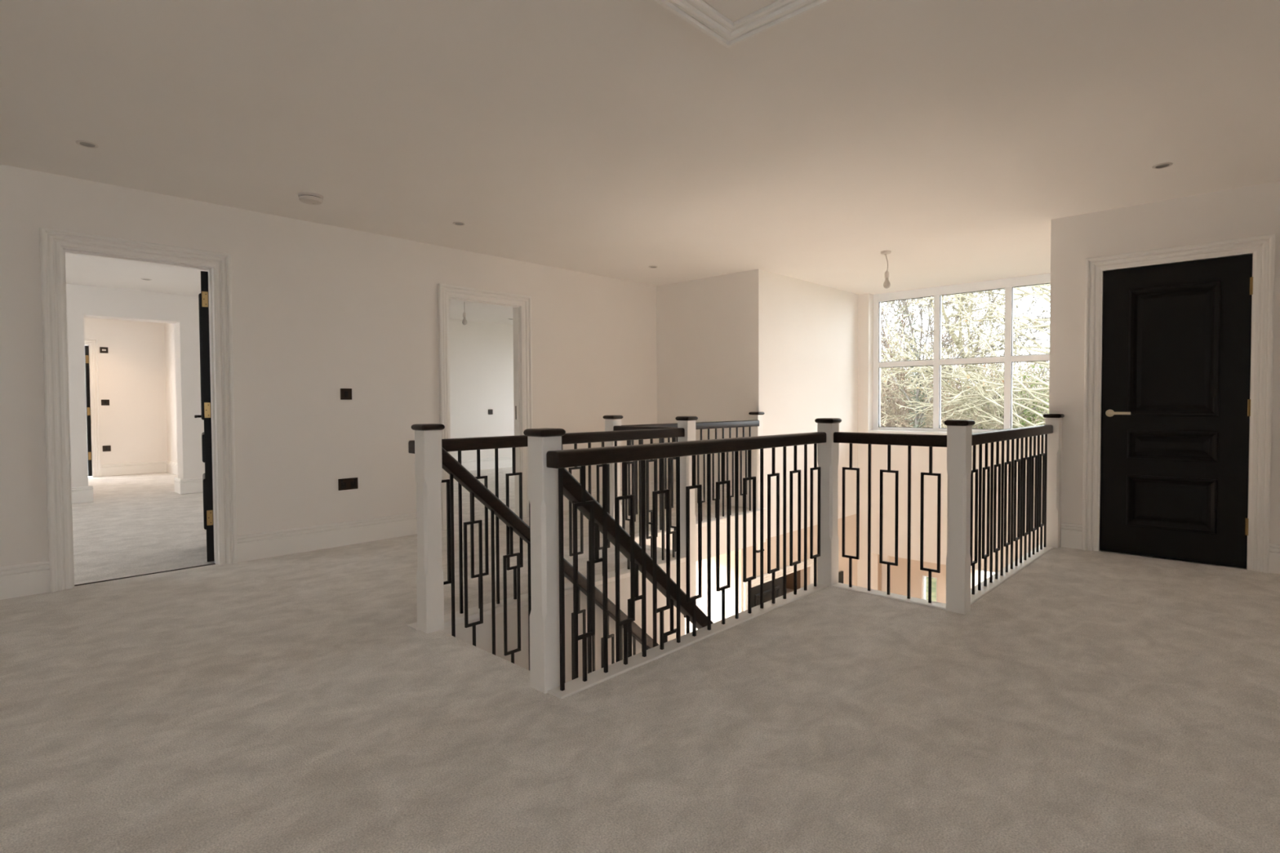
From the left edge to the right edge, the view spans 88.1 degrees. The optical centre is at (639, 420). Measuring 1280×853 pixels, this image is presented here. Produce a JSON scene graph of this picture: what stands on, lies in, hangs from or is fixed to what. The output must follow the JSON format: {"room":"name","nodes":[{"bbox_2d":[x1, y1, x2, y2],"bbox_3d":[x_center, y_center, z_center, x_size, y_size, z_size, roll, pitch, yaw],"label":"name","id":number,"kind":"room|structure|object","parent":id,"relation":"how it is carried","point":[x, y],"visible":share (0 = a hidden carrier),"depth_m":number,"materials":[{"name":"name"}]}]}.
{"room":"stair landing","nodes":[
{"label":"stair landing","id":0,"kind":"room"},
{"bbox_2d":[84,317,167,476],"bbox_3d":[-8.783,-0.340,9.712,0.120,2.440,3.200,1,2,44],"label":"wall","id":1,"kind":"structure","parent":0,"point":[132,372],"depth_m":10.43,"materials":[{"name":"white paint"}]},
{"bbox_2d":[84,337,101,476],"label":"door","id":2,"kind":"structure","parent":1,"relation":"in","point":[91,351],"depth_m":10.08,"materials":[{"name":"white wood"}]},
{"bbox_2d":[99,346,107,353],"bbox_3d":[-8.243,-1.085,10.172,0.009,0.090,0.100,1,2,44],"label":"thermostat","id":3,"kind":"object","parent":1,"relation":"attached to","point":[102,349],"visible":1,"depth_m":10.17,"materials":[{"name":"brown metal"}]},
{"bbox_2d":[101,400,109,405],"bbox_3d":[-8.239,-0.278,10.193,0.010,0.090,0.100,1,2,44],"label":"light switch","id":4,"kind":"object","parent":1,"relation":"attached to","point":[104,402],"visible":1,"depth_m":10.19,"materials":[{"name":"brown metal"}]},
{"bbox_2d":[102,445,111,451],"bbox_3d":[-8.234,0.432,10.213,0.010,0.090,0.100,1,2,44],"label":"power socket","id":5,"kind":"object","parent":1,"relation":"attached to","point":[105,448],"visible":1,"depth_m":10.21,"materials":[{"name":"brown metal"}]},
{"bbox_2d":[66,283,204,503],"bbox_3d":[-6.951,-0.274,6.849,0.280,2.440,5.170,1,2,44],"label":"wall","id":6,"kind":"structure","parent":0,"point":[82,301],"depth_m":7.83,"materials":[{"name":"white paint"}]},
{"bbox_2d":[71,485,93,503],"bbox_3d":[-7.403,0.865,6.193,0.042,0.181,3.545,1,2,44],"label":"baseboard","id":7,"kind":"structure","parent":6,"relation":"attached to","point":[79,494],"depth_m":7.40,"materials":[{"name":"white wood"}]},
{"bbox_2d":[164,323,177,462],"bbox_3d":[-6.548,-0.357,9.727,3.100,2.430,0.100,1,2,44],"label":"wall","id":8,"kind":"structure","parent":0,"point":[169,327],"depth_m":10.53,"materials":[{"name":"white paint"}]},
{"bbox_2d":[101,461,203,493],"bbox_3d":[-5.096,0.808,7.911,7.740,0.181,1.125,1,2,44],"label":"baseboard","id":9,"kind":"structure","parent":8,"relation":"attached to","point":[110,469],"depth_m":10.32,"materials":[{"name":"white wood"}]},
{"bbox_2d":[65,253,512,324],"bbox_3d":[-3.522,-1.598,7.282,4.660,0.150,10.820,1,2,44],"label":"ceiling","id":10,"kind":"structure","parent":0,"point":[80,269],"depth_m":7.08,"materials":[{"name":"white paint"}]},
{"bbox_2d":[462,311,466,324],"bbox_3d":[-2.148,-1.362,8.095,0.088,0.380,0.088,1,2,44],"label":"pendant light","id":11,"kind":"object","parent":10,"relation":"hanging from","point":[464,321],"visible":0.67,"depth_m":8.08,"materials":[{"name":"white plastic"}]},
{"bbox_2d":[0,164,657,567],"bbox_3d":[-2.594,-0.243,4.816,0.120,2.440,8.220,1,2,44],"label":"wall","id":12,"kind":"structure","parent":0,"point":[319,310],"depth_m":4.92,"materials":[{"name":"white paint"}]},
{"bbox_2d":[0,560,50,599],"bbox_3d":[-4.401,0.938,2.834,0.022,0.181,2.805,1,2,44],"label":"baseboard","id":13,"kind":"structure","parent":12,"relation":"attached to","point":[33,578],"depth_m":3.77,"materials":[{"name":"white wood"}]},
{"bbox_2d":[40,226,237,592],"bbox_3d":[-3.368,-0.071,4.492,0.864,2.109,1.068,1,2,44],"label":"door frame","id":14,"kind":"structure","parent":12,"relation":"in","point":[215,298],"depth_m":4.21,"materials":[{"name":"white wood"}]},
{"bbox_2d":[236,511,417,562],"bbox_3d":[-2.239,0.867,5.110,0.022,0.181,1.555,1,2,44],"label":"baseboard","id":15,"kind":"structure","parent":12,"relation":"attached to","point":[250,547],"depth_m":4.96,"materials":[{"name":"white wood"}]},
{"bbox_2d":[340,388,351,399],"bbox_3d":[-2.256,-0.204,5.079,0.010,0.086,0.087,1,2,44],"label":"light switch","id":16,"kind":"object","parent":12,"relation":"attached to","point":[345,393],"visible":1,"depth_m":5.08,"materials":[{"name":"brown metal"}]},
{"bbox_2d":[337,477,358,490],"bbox_3d":[-2.249,0.489,5.100,0.010,0.088,0.149,1,2,44],"label":"power socket","id":17,"kind":"object","parent":12,"relation":"attached to","point":[344,483],"visible":1,"depth_m":5.10,"materials":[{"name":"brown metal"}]},
{"bbox_2d":[341,482,346,488],"bbox_3d":[-2.273,0.497,5.072,0.002,0.047,0.040,1,2,44],"label":"outlet","id":18,"kind":"object","parent":17,"relation":"attached to","point":[343,484],"depth_m":5.07,"materials":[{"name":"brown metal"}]},
{"bbox_2d":[350,481,355,488],"bbox_3d":[-2.222,0.496,5.126,0.002,0.047,0.040,1,2,44],"label":"outlet","id":19,"kind":"object","parent":17,"relation":"attached to","point":[353,484],"depth_m":5.12,"materials":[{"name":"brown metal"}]},
{"bbox_2d":[437,283,532,530],"bbox_3d":[-1.428,-0.124,6.047,0.192,2.105,0.965,1,2,44],"label":"door frame","id":20,"kind":"structure","parent":12,"relation":"in","point":[521,304],"depth_m":6.26,"materials":[{"name":"white wood"}]},
{"bbox_2d":[448,318,514,460],"bbox_3d":[-3.009,-0.397,10.564,0.120,2.430,5.410,1,2,44],"label":"wall","id":21,"kind":"structure","parent":0,"point":[482,353],"depth_m":10.89,"materials":[{"name":"white paint"}]},
{"bbox_2d":[457,456,512,471],"bbox_3d":[-2.986,0.730,10.509,0.022,0.181,5.310,1,2,44],"label":"baseboard","id":22,"kind":"structure","parent":21,"relation":"attached to","point":[503,462],"depth_m":10.98,"materials":[{"name":"white wood"}]},
{"bbox_2d":[488,408,493,414],"bbox_3d":[-2.490,-0.144,11.022,0.010,0.086,0.087,1,2,44],"label":"light switch","id":23,"kind":"object","parent":21,"relation":"attached to","point":[490,411],"visible":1,"depth_m":11.03,"materials":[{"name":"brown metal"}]},
{"bbox_2d":[515,608,684,683],"bbox_3d":[-1.272,2.537,3.053,0.065,2.400,4.560,1,2,44],"label":"wall","id":24,"kind":"structure","parent":0,"point":[568,675],"depth_m":4.13,"materials":[{"name":"white paint"}]},
{"bbox_2d":[0,466,1279,852],"bbox_3d":[-1.769,0.955,5.710,15.600,0.030,10.600,1,2,44],"label":"floor","id":25,"kind":"structure","parent":0,"point":[1088,701],"depth_m":2.28,"materials":[{"name":"carpet"}]},
{"bbox_2d":[410,423,444,633],"bbox_3d":[-1.008,0.509,3.166,0.119,0.986,0.119,1,2,44],"label":"newel post","id":26,"kind":"object","parent":25,"relation":"on","point":[428,437],"visible":1,"depth_m":3.13,"materials":[{"name":"white wood"}]},
{"bbox_2d":[523,427,565,693],"bbox_3d":[-0.358,0.523,2.514,0.119,0.986,0.119,1,2,44],"label":"newel post","id":27,"kind":"object","parent":25,"relation":"on","point":[543,481],"visible":0.97,"depth_m":2.48,"materials":[{"name":"white wood"}]},
{"bbox_2d":[440,512,765,663],"bbox_3d":[0.222,1.204,2.103,7.740,0.300,8.100,1,2,44],"label":"stairwell wall","id":28,"kind":"structure","parent":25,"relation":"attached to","point":[483,631],"depth_m":4.05,"materials":[{"name":"white paint"}]},
{"bbox_2d":[675,416,697,617],"bbox_3d":[0.332,0.678,4.680,0.119,1.416,0.119,1,2,44],"label":"newel post","id":29,"kind":"object","parent":28,"relation":"attached to","point":[687,423],"visible":0.52,"depth_m":4.64,"materials":[{"name":"white wood"}]},
{"bbox_2d":[603,415,622,527],"bbox_3d":[-0.209,0.666,5.221,0.119,1.416,0.119,1,2,44],"label":"newel post","id":30,"kind":"object","parent":25,"relation":"on","point":[611,421],"visible":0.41,"depth_m":5.17,"materials":[{"name":"white wood"}]},
{"bbox_2d":[748,412,764,552],"bbox_3d":[1.181,0.621,6.696,0.119,1.416,0.119,1,2,44],"label":"newel post","id":31,"kind":"object","parent":25,"relation":"on","point":[756,430],"visible":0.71,"depth_m":6.65,"materials":[{"name":"white wood"}]},
{"bbox_2d":[547,543,1053,699],"bbox_3d":[1.377,0.987,3.710,0.822,0.038,4.170,1,2,44],"label":"trim","id":32,"kind":"structure","parent":25,"relation":"on","point":[577,685],"depth_m":3.28,"materials":[{"name":"white wood"}]},
{"bbox_2d":[546,431,826,691],"bbox_3d":[0.373,0.538,3.165,0.066,0.898,2.019,1,2,44],"label":"balustrade","id":33,"kind":"object","parent":32,"relation":"on","point":[561,459],"visible":1,"depth_m":2.95,"materials":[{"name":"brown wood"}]},
{"bbox_2d":[833,431,946,603],"bbox_3d":[1.383,0.520,3.669,0.642,0.898,0.066,1,2,44],"label":"balustrade","id":34,"kind":"object","parent":32,"relation":"on","point":[899,439],"visible":0.88,"depth_m":3.64,"materials":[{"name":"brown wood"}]},
{"bbox_2d":[969,424,1053,595],"bbox_3d":[2.333,0.502,4.176,0.066,0.898,1.970,1,2,44],"label":"balustrade","id":35,"kind":"object","parent":32,"relation":"on","point":[979,438],"visible":0.79,"depth_m":4.14,"materials":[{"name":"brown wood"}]},
{"bbox_2d":[814,417,841,586],"bbox_3d":[1.115,0.694,3.922,0.119,1.416,0.119,1,2,44],"label":"newel post","id":36,"kind":"object","parent":25,"relation":"on","point":[828,452],"visible":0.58,"depth_m":3.88,"materials":[{"name":"white wood"}]},
{"bbox_2d":[943,419,974,614],"bbox_3d":[1.644,0.704,3.414,0.119,1.416,0.119,1,2,44],"label":"newel post","id":37,"kind":"object","parent":25,"relation":"on","point":[958,431],"visible":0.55,"depth_m":3.38,"materials":[{"name":"white wood"}]},
{"bbox_2d":[1042,413,1064,548],"bbox_3d":[3.062,0.658,4.910,0.119,1.416,0.119,1,2,44],"label":"newel post","id":38,"kind":"object","parent":25,"relation":"on","point":[1053,473],"visible":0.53,"depth_m":4.87,"materials":[{"name":"white wood"}]},
{"bbox_2d":[0,0,1279,294],"bbox_3d":[1.137,-1.510,3.011,7.740,0.150,10.800,1,2,44],"label":"ceiling","id":39,"kind":"structure","parent":0,"point":[614,139],"depth_m":3.13,"materials":[{"name":"white paint"}]},
{"bbox_2d":[75,140,98,147],"bbox_3d":[-2.846,-1.422,3.407,0.094,0.006,0.094,1,2,44],"label":"recessed light","id":40,"kind":"object","parent":39,"relation":"in","point":[82,143],"visible":1,"depth_m":3.40,"materials":[{"name":"white plastic"}]},
{"bbox_2d":[297,191,323,204],"bbox_3d":[-2.124,-1.427,4.270,0.148,0.049,0.148,1,2,44],"label":"smoke detector","id":41,"kind":"object","parent":39,"relation":"attached to","point":[312,198],"visible":1,"depth_m":4.23,"materials":[{"name":"white plastic"}]},
{"bbox_2d":[453,221,465,225],"bbox_3d":[-1.350,-1.470,4.939,0.094,0.006,0.094,1,2,44],"label":"recessed light","id":42,"kind":"object","parent":39,"relation":"in","point":[457,223],"visible":1,"depth_m":4.93,"materials":[{"name":"white plastic"}]},
{"bbox_2d":[654,0,832,48],"bbox_3d":[0.342,-1.388,1.945,0.752,0.030,0.752,1,2,44],"label":"hatch","id":43,"kind":"object","parent":39,"relation":"attached to","point":[749,18],"visible":1,"depth_m":2.27,"materials":[{"name":"white wood"}]},
{"bbox_2d":[880,250,891,288],"bbox_3d":[2.205,-1.352,5.934,0.088,0.330,0.088,1,2,44],"label":"pendant light","id":44,"kind":"object","parent":39,"relation":"hanging from","point":[886,284],"visible":1,"depth_m":5.92,"materials":[{"name":"white plastic"}]},
{"bbox_2d":[1151,162,1173,168],"bbox_3d":[2.999,-1.462,3.797,0.094,0.006,0.094,1,2,44],"label":"recessed light","id":45,"kind":"object","parent":39,"relation":"in","point":[1163,165],"visible":1,"depth_m":3.79,"materials":[{"name":"white plastic"}]},
{"bbox_2d":[684,551,731,634],"bbox_3d":[0.499,2.422,7.120,1.270,2.400,0.120,1,2,44],"label":"wall","id":46,"kind":"structure","parent":0,"point":[716,597],"depth_m":6.76,"materials":[{"name":"white paint"}]},
{"bbox_2d":[656,268,764,507],"bbox_3d":[0.742,-0.328,7.232,1.390,2.430,0.120,1,2,44],"label":"wall","id":47,"kind":"structure","parent":0,"point":[710,331],"depth_m":7.09,"materials":[{"name":"white paint"}]},
{"bbox_2d":[731,270,857,615],"bbox_3d":[2.052,1.022,7.732,0.140,5.170,3.210,1,2,44],"label":"wall","id":48,"kind":"structure","parent":0,"point":[811,329],"depth_m":7.39,"materials":[{"name":"white paint"}]},
{"bbox_2d":[406,508,766,631],"bbox_3d":[0.070,0.961,4.950,0.822,0.038,4.170,1,2,44],"label":"trim","id":49,"kind":"structure","parent":48,"relation":"attached to","point":[473,613],"depth_m":3.87,"materials":[{"name":"white wood"}]},
{"bbox_2d":[408,427,684,613],"bbox_3d":[-0.403,0.522,3.920,0.066,0.898,2.015,1,2,44],"label":"balustrade","id":50,"kind":"object","parent":49,"relation":"on","point":[458,445],"visible":0.57,"depth_m":3.64,"materials":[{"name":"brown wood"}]},
{"bbox_2d":[613,425,677,551],"bbox_3d":[0.060,0.493,4.945,0.673,0.898,0.066,1,2,44],"label":"balustrade","id":51,"kind":"object","parent":49,"relation":"on","point":[617,428],"visible":0.2,"depth_m":4.95,"materials":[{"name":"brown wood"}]},
{"bbox_2d":[622,420,759,529],"bbox_3d":[0.506,0.465,5.935,0.066,0.898,1.935,1,2,44],"label":"balustrade","id":52,"kind":"object","parent":49,"relation":"on","point":[736,424],"visible":0.29,"depth_m":6.04,"materials":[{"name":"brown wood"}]},
{"bbox_2d":[563,480,749,511],"bbox_3d":[0.067,0.817,6.574,1.350,0.181,1.815,1,2,44],"label":"baseboard","id":53,"kind":"structure","parent":48,"relation":"attached to","point":[593,491],"depth_m":7.03,"materials":[{"name":"white wood"}]},
{"bbox_2d":[742,558,813,611],"bbox_3d":[1.290,2.593,7.299,0.676,2.040,1.420,1,2,44],"label":"door","id":54,"kind":"structure","parent":48,"relation":"in","point":[767,578],"depth_m":6.97,"materials":[{"name":"white wood"}]},
{"bbox_2d":[786,588,793,594],"bbox_3d":[1.517,1.982,7.595,0.500,0.025,0.490,1,2,44],"label":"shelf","id":55,"kind":"object","parent":54,"relation":"attached to","point":[788,590],"depth_m":7.65,"materials":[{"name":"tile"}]},
{"bbox_2d":[838,570,843,583],"bbox_3d":[2.444,2.708,8.034,0.058,1.745,0.120,1,2,44],"label":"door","id":56,"kind":"structure","parent":48,"relation":"in","point":[840,573],"depth_m":8.01,"materials":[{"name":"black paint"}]},
{"bbox_2d":[857,293,877,590],"bbox_3d":[3.785,1.012,7.597,2.560,5.160,0.300,1,2,44],"label":"wall","id":57,"kind":"structure","parent":0,"point":[865,301],"depth_m":8.30,"materials":[{"name":"white paint"}]},
{"bbox_2d":[877,554,995,604],"bbox_3d":[4.117,2.626,7.980,2.560,1.910,0.120,1,2,44],"label":"wall","id":58,"kind":"structure","parent":0,"point":[898,574],"depth_m":8.46,"materials":[{"name":"beige paint"}]},
{"bbox_2d":[881,555,888,591],"bbox_3d":[3.230,2.611,8.712,0.085,1.910,0.040,1,2,44],"label":"trim","id":59,"kind":"structure","parent":58,"relation":"attached to","point":[886,558],"depth_m":8.68,"materials":[{"name":"white wood"}]},
{"bbox_2d":[922,575,937,601],"bbox_3d":[3.688,2.692,8.390,0.185,1.460,0.080,1,2,44],"label":"window","id":60,"kind":"structure","parent":58,"relation":"in","point":[923,576],"depth_m":8.40,"materials":[{"name":"white wood"}]},
{"bbox_2d":[871,432,1044,573],"bbox_3d":[3.802,0.921,7.612,2.290,1.520,0.250,1,2,44],"label":"wall","id":61,"kind":"structure","parent":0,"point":[899,454],"depth_m":7.88,"materials":[{"name":"white paint"}]},
{"bbox_2d":[868,273,1050,437],"bbox_3d":[3.740,-0.701,7.514,2.290,1.730,0.215,1,2,44],"label":"window","id":62,"kind":"structure","parent":61,"relation":"attached to","point":[1008,284],"depth_m":7.77,"materials":[{"name":"white wood"}]},
{"bbox_2d":[1048,180,1279,569],"bbox_3d":[4.779,-0.264,4.005,3.790,2.630,1.000,1,2,44],"label":"wall","id":63,"kind":"structure","parent":0,"point":[1251,211],"depth_m":4.65,"materials":[{"name":"white paint"}]},
{"bbox_2d":[1060,522,1082,549],"bbox_3d":[3.173,0.846,4.861,0.134,0.181,0.022,1,2,44],"label":"baseboard","id":64,"kind":"structure","parent":63,"relation":"attached to","point":[1071,533],"depth_m":4.86,"materials":[{"name":"white wood"}]},
{"bbox_2d":[1081,233,1275,573],"bbox_3d":[3.603,-0.108,4.482,0.983,2.105,0.176,1,2,44],"label":"door","id":65,"kind":"structure","parent":63,"relation":"in","point":[1168,407],"depth_m":4.42,"materials":[{"name":"black wood"}]},
{"bbox_2d":[1268,543,1279,574],"bbox_3d":[4.871,0.880,3.249,2.583,0.181,0.022,1,2,44],"label":"baseboard","id":66,"kind":"structure","parent":63,"relation":"attached to","point":[1274,549],"depth_m":4.11,"materials":[{"name":"white wood"}]},
{"bbox_3d":[1.024,3.714,4.454,5.740,0.050,9.700,1,2,44],"label":"floor","id":67,"kind":"structure","parent":0,"visible":0},
{"bbox_3d":[0.339,2.358,3.954,0.995,2.696,2.874,1,2,44],"label":"staircase","id":68,"kind":"structure","parent":67,"relation":"on","visible":0},
{"bbox_2d":[441,447,658,679],"bbox_3d":[0.070,1.819,4.328,0.066,3.478,3.019,1,2,44],"label":"balustrade","id":69,"kind":"object","parent":68,"relation":"on","point":[450,464],"visible":0.26,"depth_m":3.44,"materials":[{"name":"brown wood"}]},
{"bbox_2d":[563,467,713,679],"bbox_3d":[0.728,1.868,3.687,0.066,3.501,3.044,1,2,44],"label":"balustrade","id":70,"kind":"object","parent":68,"relation":"on","point":[571,486],"visible":0.1,"depth_m":2.79,"materials":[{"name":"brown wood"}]},
{"label":"outside","id":71,"kind":"structure","parent":0,"visible":0},
{"bbox_2d":[480,466,936,601],"bbox_3d":[37.093,2.516,53.655,140.000,0.100,111.250,1,2,44],"label":"ground","id":72,"kind":"structure","parent":71,"point":[933,580],"depth_m":14.35,"materials":[{"name":"green plant"}]},
{"bbox_2d":[880,359,956,424],"bbox_3d":[6.815,0.499,23.924,9.711,5.868,9.681,-1,2,-25],"label":"bare shrub","id":73,"kind":"object","parent":72,"relation":"on","point":[902,359],"visible":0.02,"depth_m":20.67,"materials":[{"name":"brown plant"}]},
{"bbox_2d":[880,291,995,420],"bbox_3d":[6.962,-2.616,21.907,10.404,12.178,7.332,-1,2,-25],"label":"bare tree","id":74,"kind":"object","parent":72,"relation":"on","point":[886,304],"visible":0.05,"depth_m":22.16,"materials":[{"name":"grey plant"}]},
{"bbox_2d":[880,291,1003,397],"bbox_3d":[7.968,-3.688,23.784,8.817,14.208,7.877,0,2,18],"label":"bare tree","id":75,"kind":"object","parent":72,"relation":"on","point":[906,319],"visible":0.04,"depth_m":22.24,"materials":[{"name":"grey plant"}]},
{"bbox_2d":[880,297,1004,426],"bbox_3d":[7.175,-1.659,18.633,5.579,10.432,5.831,-1,2,-36],"label":"bare tree","id":76,"kind":"object","parent":72,"relation":"on","point":[902,326],"visible":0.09,"depth_m":18.10,"materials":[{"name":"brown plant"}]},
{"bbox_2d":[880,374,1029,426],"bbox_3d":[6.719,0.875,20.424,8.739,5.297,8.766,-1,2,-20],"label":"bare shrub","id":77,"kind":"object","parent":72,"relation":"on","point":[885,389],"visible":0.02,"depth_m":18.38,"materials":[{"name":"plant"}]},
{"bbox_2d":[880,337,1043,423],"bbox_3d":[8.082,0.174,23.572,10.797,6.524,10.764,-1,2,-35],"label":"bare shrub","id":78,"kind":"object","parent":72,"relation":"on","point":[976,337],"visible":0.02,"depth_m":21.20,"materials":[{"name":"plant"}]},
{"bbox_2d":[880,355,1044,429],"bbox_3d":[7.671,0.757,17.665,7.132,5.663,11.357,0,2,-3],"label":"bare shrub","id":79,"kind":"object","parent":72,"relation":"on","point":[900,411],"visible":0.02,"depth_m":17.50,"materials":[{"name":"brown plant"}]},
{"bbox_2d":[880,338,1044,424],"bbox_3d":[12.789,-0.058,25.359,10.733,6.848,13.697,0,2,4],"label":"bare shrub","id":80,"kind":"object","parent":72,"relation":"on","point":[882,339],"visible":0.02,"depth_m":23.73,"materials":[{"name":"plant"}]},
{"bbox_2d":[880,333,1046,427],"bbox_3d":[10.732,0.322,20.019,10.570,6.387,10.538,0,2,-2],"label":"bare shrub","id":81,"kind":"object","parent":72,"relation":"on","point":[953,411],"visible":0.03,"depth_m":19.33,"materials":[{"name":"plant"}]},
{"bbox_2d":[882,319,1045,414],"bbox_3d":[10.508,-0.686,25.602,10.219,8.113,16.273,-2,2,-41],"label":"bare shrub","id":82,"kind":"object","parent":72,"relation":"on","point":[884,319],"visible":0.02,"depth_m":24.13,"materials":[{"name":"brown plant"}]},
{"bbox_2d":[880,346,1048,427],"bbox_3d":[6.894,0.377,20.579,7.911,6.281,12.598,-1,2,-11],"label":"bare shrub","id":83,"kind":"object","parent":72,"relation":"on","point":[887,398],"visible":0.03,"depth_m":18.66,"materials":[{"name":"brown plant"}]},
{"bbox_2d":[880,342,1048,429],"bbox_3d":[9.398,0.869,17.152,10.909,5.454,8.548,0,2,6],"label":"bare shrub","id":84,"kind":"object","parent":72,"relation":"on","point":[1020,410],"visible":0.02,"depth_m":16.05,"materials":[{"name":"brown plant"}]},
{"bbox_2d":[880,375,1048,427],"bbox_3d":[9.425,1.000,18.125,8.478,5.139,8.504,0,2,6],"label":"bare shrub","id":85,"kind":"object","parent":72,"relation":"on","point":[990,375],"visible":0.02,"depth_m":16.27,"materials":[{"name":"plant"}]},
{"bbox_2d":[880,338,1048,426],"bbox_3d":[10.104,0.192,22.074,10.803,6.548,10.836,-1,2,-16],"label":"bare shrub","id":86,"kind":"object","parent":72,"relation":"on","point":[981,339],"visible":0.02,"depth_m":19.25,"materials":[{"name":"plant"}]},
{"bbox_2d":[880,351,1048,426],"bbox_3d":[11.686,0.534,19.843,11.925,5.962,9.344,-1,2,-9],"label":"bare shrub","id":87,"kind":"object","parent":72,"relation":"on","point":[1034,352],"visible":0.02,"depth_m":19.16,"materials":[{"name":"brown plant"}]},
{"bbox_2d":[880,348,1048,426],"bbox_3d":[8.041,0.374,22.400,10.237,6.185,10.205,-1,2,-35],"label":"bare shrub","id":88,"kind":"object","parent":72,"relation":"on","point":[992,348],"visible":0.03,"depth_m":19.99,"materials":[{"name":"brown plant"}]},
{"bbox_2d":[880,289,1049,428],"bbox_3d":[7.119,-1.962,16.855,8.057,11.478,5.279,1,2,41],"label":"tree","id":89,"kind":"object","parent":72,"relation":"on","point":[917,420],"visible":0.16,"depth_m":16.15,"materials":[{"name":"grey plant"}]},
{"bbox_2d":[882,324,1048,422],"bbox_3d":[10.092,-0.318,25.049,9.329,7.407,14.856,0,2,-1],"label":"bare shrub","id":90,"kind":"object","parent":72,"relation":"on","point":[924,324],"visible":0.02,"depth_m":23.97,"materials":[{"name":"brown plant"}]},
{"bbox_2d":[880,285,1050,429],"bbox_3d":[6.938,-2.607,15.789,8.523,12.502,7.359,-1,2,-28],"label":"tree","id":91,"kind":"object","parent":72,"relation":"on","point":[954,336],"visible":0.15,"depth_m":15.36,"materials":[{"name":"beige plant"}]},
{"bbox_2d":[884,366,1048,424],"bbox_3d":[12.370,0.749,19.773,11.051,5.525,8.660,0,2,20],"label":"bare shrub","id":92,"kind":"object","parent":72,"relation":"on","point":[1027,366],"visible":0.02,"depth_m":19.77,"materials":[{"name":"brown plant"}]},
{"bbox_2d":[884,288,1048,429],"bbox_3d":[8.438,-1.068,16.273,3.898,9.378,3.800,-1,2,-9],"label":"tree","id":93,"kind":"object","parent":72,"relation":"on","point":[945,303],"visible":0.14,"depth_m":16.04,"materials":[{"name":"green plant"}]},
{"bbox_2d":[888,351,1048,404],"bbox_3d":[15.268,0.211,24.471,12.659,6.329,9.920,0,2,1],"label":"bare shrub","id":94,"kind":"object","parent":72,"relation":"on","point":[1038,352],"visible":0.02,"depth_m":24.22,"materials":[{"name":"plant"}]},
{"bbox_2d":[888,346,1049,427],"bbox_3d":[12.165,0.551,19.463,9.313,5.942,11.885,0,2,19],"label":"bare shrub","id":95,"kind":"object","parent":72,"relation":"on","point":[970,347],"visible":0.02,"depth_m":19.59,"materials":[{"name":"brown plant"}]},
{"bbox_2d":[892,378,1048,426],"bbox_3d":[10.959,0.962,17.275,8.219,5.244,10.489,-1,2,-25],"label":"bare shrub","id":96,"kind":"object","parent":72,"relation":"on","point":[1022,379],"visible":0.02,"depth_m":18.02,"materials":[{"name":"plant"}]},
{"bbox_2d":[891,283,1050,429],"bbox_3d":[7.170,-1.293,14.773,4.534,9.901,4.013,-1,2,-20],"label":"tree","id":97,"kind":"object","parent":72,"relation":"on","point":[994,402],"visible":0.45,"depth_m":13.97,"materials":[{"name":"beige plant"}]},
{"bbox_2d":[899,328,1049,406],"bbox_3d":[14.829,-0.243,24.738,11.932,7.232,11.969,0,2,2],"label":"bare shrub","id":98,"kind":"object","parent":72,"relation":"on","point":[995,328],"visible":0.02,"depth_m":22.48,"materials":[{"name":"plant"}]},
{"bbox_2d":[904,364,1048,429],"bbox_3d":[10.970,0.902,15.585,9.026,5.454,8.999,0,2,23],"label":"bare shrub","id":99,"kind":"object","parent":72,"relation":"on","point":[1028,424],"visible":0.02,"depth_m":15.83,"materials":[{"name":"brown plant"}]},
{"bbox_2d":[906,320,1048,422],"bbox_3d":[11.715,-0.181,25.725,11.695,7.089,11.732,0,2,13],"label":"bare shrub","id":100,"kind":"object","parent":72,"relation":"on","point":[1003,320],"visible":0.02,"depth_m":23.49,"materials":[{"name":"plant"}]},
{"bbox_2d":[949,338,1046,399],"bbox_3d":[15.848,0.016,24.024,11.119,6.739,11.153,-1,2,-31],"label":"bare shrub","id":101,"kind":"object","parent":72,"relation":"on","point":[992,339],"visible":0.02,"depth_m":23.01,"materials":[{"name":"plant"}]},
{"bbox_2d":[967,306,1048,428],"bbox_3d":[9.658,0.714,16.500,5.183,7.300,5.591,-1,2,-10],"label":"evergreen shrub","id":102,"kind":"object","parent":72,"relation":"on","point":[1028,384],"visible":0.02,"depth_m":16.06,"materials":[{"name":"green plant"}]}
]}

